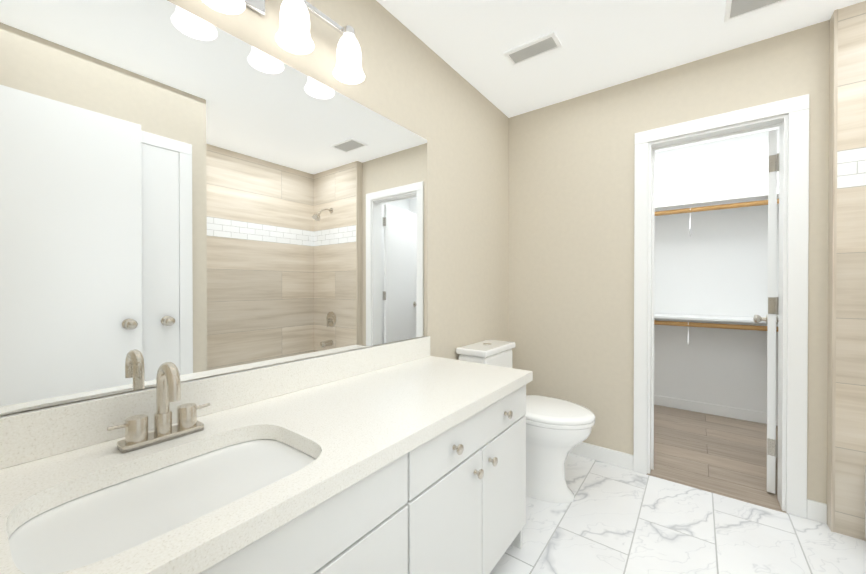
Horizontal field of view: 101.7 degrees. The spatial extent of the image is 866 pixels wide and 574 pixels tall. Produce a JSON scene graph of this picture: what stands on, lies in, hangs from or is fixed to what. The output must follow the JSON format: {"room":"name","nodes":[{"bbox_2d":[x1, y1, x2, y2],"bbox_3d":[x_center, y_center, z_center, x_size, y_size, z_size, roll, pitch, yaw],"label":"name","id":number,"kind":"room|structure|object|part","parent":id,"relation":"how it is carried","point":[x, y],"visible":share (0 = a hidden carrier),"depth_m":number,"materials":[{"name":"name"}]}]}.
{"room":"bathroom","nodes":[
{"label":"bathroom","id":0,"kind":"room"},
{"bbox_2d":[0,0,508,416],"bbox_3d":[-0.292,-0.071,1.646,0.120,2.440,2.990,0,0,37],"label":"wall","id":1,"kind":"structure","parent":0,"point":[415,84],"depth_m":1.99,"materials":[{"name":"beige paint"}]},
{"bbox_2d":[0,0,426,414],"bbox_3d":[-0.488,-0.258,1.276,0.006,1.042,1.515,0,0,37],"label":"mirror","id":2,"kind":"object","parent":1,"relation":"attached to","point":[189,195],"visible":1,"depth_m":0.98,"materials":[{"name":"clear glass"}]},
{"bbox_2d":[0,336,429,467],"bbox_3d":[-0.525,0.319,1.217,0.019,0.104,1.680,0,0,37],"label":"backsplash","id":3,"kind":"structure","parent":1,"relation":"attached to","point":[34,434],"depth_m":1.00,"materials":[{"name":"white stone"}]},
{"bbox_2d":[202,0,364,83],"bbox_3d":[-0.536,-0.940,1.081,0.158,0.276,0.800,0,0,37],"label":"sconce","id":4,"kind":"object","parent":1,"relation":"attached to","point":[293,35],"visible":1,"depth_m":1.20,"materials":[{"name":"white glass"}]},
{"bbox_3d":[-0.589,-0.877,0.980,0.120,0.150,0.120,0,0,37],"label":"lamp shade","id":5,"kind":"part","parent":4,"relation":"part of","materials":[{"name":"white glass"}]},
{"bbox_3d":[-0.454,-0.878,1.160,0.120,0.150,0.120,0,0,37],"label":"lamp shade","id":6,"kind":"part","parent":4,"relation":"part of","materials":[{"name":"white glass"}]},
{"bbox_2d":[343,25,354,36],"bbox_3d":[-0.319,-0.967,1.339,0.046,0.030,0.046,0,0,37],"label":"socket","id":7,"kind":"object","parent":4,"relation":"attached to","point":[347,30],"depth_m":1.32,"materials":[{"name":"silver metal"}]},
{"bbox_3d":[-0.319,-0.879,1.340,0.120,0.150,0.120,0,0,37],"label":"lamp shade","id":8,"kind":"part","parent":4,"relation":"part of","materials":[{"name":"white glass"}]},
{"bbox_2d":[376,0,865,151],"bbox_3d":[1.174,-1.330,1.477,2.660,0.080,4.490,0,0,37],"label":"ceiling","id":9,"kind":"structure","parent":0,"point":[607,43],"depth_m":1.81,"materials":[{"name":"white paint"}]},
{"bbox_2d":[503,31,561,66],"bbox_3d":[0.540,-1.286,1.915,0.280,0.012,0.135,0,0,37],"label":"ceiling vent","id":10,"kind":"object","parent":9,"relation":"in","point":[537,47],"visible":0.98,"depth_m":1.91,"materials":[{"name":"white metal"}]},
{"bbox_2d":[724,0,789,22],"bbox_3d":[1.475,-1.284,1.546,0.300,0.012,0.190,0,0,37],"label":"ceiling vent","id":11,"kind":"object","parent":9,"relation":"in","point":[735,9],"visible":0.98,"depth_m":1.61,"materials":[{"name":"white"}]},
{"bbox_2d":[509,20,829,503],"bbox_3d":[1.633,-0.073,1.996,2.540,2.440,0.120,0,0,37],"label":"wall","id":12,"kind":"structure","parent":0,"point":[571,248],"depth_m":2.29,"materials":[{"name":"beige paint"}]},
{"bbox_2d":[569,442,632,469],"bbox_3d":[0.927,1.097,2.448,0.816,0.095,0.013,0,0,37],"label":"baseboard","id":13,"kind":"structure","parent":12,"relation":"attached to","point":[617,458],"depth_m":2.30,"materials":[{"name":"white paint"}]},
{"bbox_2d":[633,94,808,518],"bbox_3d":[1.597,0.131,2.028,0.615,2.028,0.127,0,0,37],"label":"door frame","id":14,"kind":"structure","parent":12,"relation":"attached to","point":[781,122],"depth_m":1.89,"materials":[{"name":"white paint"}]},
{"bbox_2d":[835,1,865,540],"bbox_3d":[2.200,-0.070,1.452,0.740,2.440,0.070,0,0,37],"label":"wall tile","id":15,"kind":"structure","parent":12,"relation":"attached to","point":[850,444],"depth_m":1.62,"materials":[{"name":"beige tile"}]},
{"bbox_2d":[827,9,837,531],"bbox_3d":[1.897,-0.071,1.676,0.012,2.440,0.074,0,0,37],"label":"tiled wall","id":16,"kind":"structure","parent":15,"relation":"attached to","point":[832,235],"depth_m":1.66,"materials":[{"name":"beige tile"}]},
{"bbox_2d":[490,405,865,573],"bbox_3d":[1.174,1.179,1.491,2.660,0.062,4.490,0,0,37],"label":"floor","id":17,"kind":"structure","parent":0,"point":[611,519],"depth_m":1.73,"materials":[{"name":"tile"}]},
{"bbox_2d":[184,376,532,573],"bbox_3d":[-0.301,0.784,1.042,0.590,0.738,1.664,0,0,37],"label":"bathroom vanity","id":18,"kind":"object","parent":17,"relation":"on","point":[405,457],"depth_m":0.96,"materials":[{"name":"white wood"}]},
{"bbox_2d":[0,356,531,573],"bbox_3d":[-0.300,0.392,1.048,0.582,0.040,1.680,0,0,37],"label":"countertop","id":19,"kind":"structure","parent":18,"relation":"on","point":[358,423],"depth_m":0.84,"materials":[{"name":"white stone"}]},
{"bbox_2d":[104,362,211,451],"bbox_3d":[-0.641,0.276,0.851,0.116,0.193,0.207,0,0,37],"label":"faucet","id":20,"kind":"object","parent":19,"relation":"on","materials":[{"name":"silver metal"}]},
{"bbox_2d":[0,428,323,573],"bbox_3d":[-0.485,0.482,0.709,0.390,0.159,0.530,0,0,37],"label":"sink","id":21,"kind":"object","parent":19,"relation":"in","point":[69,532],"depth_m":0.68,"materials":[{"name":"white ceramic"}]},
{"bbox_3d":[0.075,0.492,1.074,0.028,0.032,0.032,0,0,37],"label":"knob","id":22,"kind":"part","parent":18,"relation":"part of","materials":[{"name":"silver metal"}]},
{"bbox_3d":[0.152,0.622,1.177,0.028,0.032,0.032,0,0,37],"label":"knob","id":23,"kind":"part","parent":18,"relation":"part of","materials":[{"name":"silver metal"}]},
{"bbox_3d":[0.214,0.621,1.259,0.028,0.032,0.032,0,0,37],"label":"knob","id":24,"kind":"part","parent":18,"relation":"part of","materials":[{"name":"silver metal"}]},
{"bbox_3d":[0.290,0.490,1.361,0.028,0.032,0.032,0,0,37],"label":"knob","id":25,"kind":"part","parent":18,"relation":"part of","materials":[{"name":"silver metal"}]},
{"bbox_2d":[456,340,594,502],"bbox_3d":[0.549,0.750,2.051,0.729,0.794,0.414,0,0,37],"label":"toilet","id":26,"kind":"object","parent":17,"relation":"on","point":[557,430],"visible":0.48,"depth_m":1.90,"materials":[{"name":"white ceramic"}]},
{"bbox_3d":[0.336,0.573,2.210,0.188,0.345,0.390,0,0,37],"label":"tank","id":27,"kind":"part","parent":26,"relation":"part of","materials":[{"name":"white ceramic"}]},
{"bbox_3d":[0.628,0.934,1.993,0.503,0.425,0.376,0,0,37],"label":"bowl","id":28,"kind":"part","parent":26,"relation":"part of","materials":[{"name":"white ceramic"}]},
{"bbox_3d":[0.654,0.682,1.972,0.467,0.030,0.386,0,0,37],"label":"lid","id":29,"kind":"part","parent":26,"relation":"part of","materials":[{"name":"white ceramic"}]},
{"bbox_3d":[0.653,0.710,1.973,0.466,0.024,0.384,0,0,37],"label":"seat","id":30,"kind":"part","parent":26,"relation":"part of","materials":[{"name":"white plastic"}]},
{"bbox_2d":[865,465,865,538],"bbox_3d":[1.781,0.974,0.835,0.659,0.359,1.426,0,0,37],"label":"bathtub","id":31,"kind":"object","parent":17,"relation":"on","point":[865,501],"visible":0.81,"depth_m":1.57,"materials":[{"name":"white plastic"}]},
{"bbox_2d":[654,129,778,413],"bbox_3d":[2.557,-0.080,3.178,2.240,2.440,0.120,0,0,37],"label":"wall","id":32,"kind":"structure","parent":0,"point":[715,263],"depth_m":3.14,"materials":[{"name":"white paint"}]},
{"bbox_2d":[654,313,765,322],"bbox_3d":[2.424,0.267,3.003,1.996,0.018,0.318,0,0,37],"label":"closet shelf","id":33,"kind":"object","parent":32,"relation":"attached to","point":[712,318],"visible":0.44,"depth_m":2.99,"materials":[{"name":"white paint"}]},
{"bbox_2d":[654,395,777,425],"bbox_3d":[2.517,1.092,3.132,2.000,0.093,0.013,0,0,37],"label":"baseboard","id":34,"kind":"structure","parent":32,"relation":"attached to","point":[730,412],"depth_m":3.13,"materials":[{"name":"white paint"}]},
{"bbox_2d":[655,192,778,211],"bbox_3d":[2.424,-0.713,2.998,1.996,0.018,0.318,0,0,37],"label":"closet shelf","id":35,"kind":"object","parent":32,"relation":"attached to","point":[731,200],"visible":0.33,"depth_m":2.94,"materials":[{"name":"white paint"}]},
{"bbox_3d":[1.695,-0.073,2.029,2.000,2.440,0.006,0,0,37],"label":"wall","id":36,"kind":"structure","parent":0,"visible":0},
{"bbox_2d":[753,314,767,323],"bbox_3d":[2.202,0.215,2.370,0.073,0.064,0.064,0,0,44],"label":"door knob","id":37,"kind":"object","parent":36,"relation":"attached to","point":[757,318],"visible":0.98,"depth_m":2.36,"materials":[{"name":"silver metal"}]},
{"bbox_2d":[767,438,774,455],"bbox_3d":[1.862,0.882,1.942,0.031,0.090,0.003,0,0,44],"label":"closet door hinge","id":38,"kind":"object","parent":36,"relation":"attached to","point":[771,447],"visible":1,"depth_m":1.94,"materials":[{"name":"grey metal"}]},
{"bbox_2d":[767,129,776,493],"bbox_3d":[2.073,0.136,2.157,0.035,1.996,0.605,0,0,44],"label":"closet door","id":39,"kind":"structure","parent":36,"relation":"in","point":[772,289],"depth_m":1.94,"materials":[{"name":"white paint"}]},
{"bbox_2d":[768,297,775,313],"bbox_3d":[1.862,0.102,1.938,0.031,0.090,0.003,0,0,44],"label":"closet door hinge","id":40,"kind":"object","parent":36,"relation":"attached to","point":[771,305],"visible":1,"depth_m":1.94,"materials":[{"name":"grey metal"}]},
{"bbox_2d":[769,154,776,171],"bbox_3d":[1.862,-0.678,1.933,0.031,0.090,0.003,0,0,44],"label":"closet door hinge","id":41,"kind":"object","parent":36,"relation":"attached to","point":[772,163],"visible":1,"depth_m":1.93,"materials":[{"name":"grey metal"}]},
{"bbox_2d":[776,440,777,457],"bbox_3d":[1.877,0.882,1.926,0.009,0.096,0.009,0,0,44],"label":"pin","id":42,"kind":"object","parent":36,"relation":"attached to","point":[776,448],"visible":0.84,"depth_m":1.92,"materials":[{"name":"grey metal"}]},
{"bbox_2d":[776,297,778,314],"bbox_3d":[1.877,0.102,1.921,0.009,0.096,0.009,0,0,44],"label":"pin","id":43,"kind":"object","parent":36,"relation":"attached to","point":[777,299],"visible":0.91,"depth_m":1.92,"materials":[{"name":"grey metal"}]},
{"bbox_2d":[777,153,778,170],"bbox_3d":[1.877,-0.678,1.917,0.009,0.096,0.009,0,0,44],"label":"pin","id":44,"kind":"object","parent":36,"relation":"attached to","point":[777,161],"visible":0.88,"depth_m":1.92,"materials":[{"name":"grey metal"}]},
{"bbox_3d":[1.259,-0.080,3.214,0.120,2.440,1.380,0,0,37],"label":"wall","id":45,"kind":"structure","parent":0,"visible":0},
{"bbox_2d":[687,321,688,344],"bbox_3d":[2.199,0.391,3.037,0.009,0.193,0.267,0,0,37],"label":"hanger","id":46,"kind":"object","parent":45,"relation":"hanging from","point":[688,335],"visible":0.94,"depth_m":2.98,"materials":[{"name":"white plastic"}]},
{"bbox_2d":[689,207,690,235],"bbox_3d":[2.207,-0.570,3.026,0.009,0.231,0.419,0,0,37],"label":"hanger","id":47,"kind":"object","parent":45,"relation":"hanging from","point":[690,223],"visible":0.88,"depth_m":2.98,"materials":[{"name":"white plastic"}]},
{"bbox_2d":[654,320,777,331],"bbox_3d":[2.359,0.322,2.917,1.996,0.039,0.039,0,0,37],"label":"rail","id":48,"kind":"object","parent":45,"relation":"attached to","point":[722,326],"visible":0.48,"depth_m":2.92,"materials":[{"name":"brown wood"}]},
{"bbox_2d":[655,199,778,215],"bbox_3d":[2.359,-0.658,2.911,1.996,0.039,0.039,0,0,37],"label":"rail","id":49,"kind":"object","parent":45,"relation":"attached to","point":[719,207],"visible":0.48,"depth_m":2.92,"materials":[{"name":"brown wood"}]}
]}

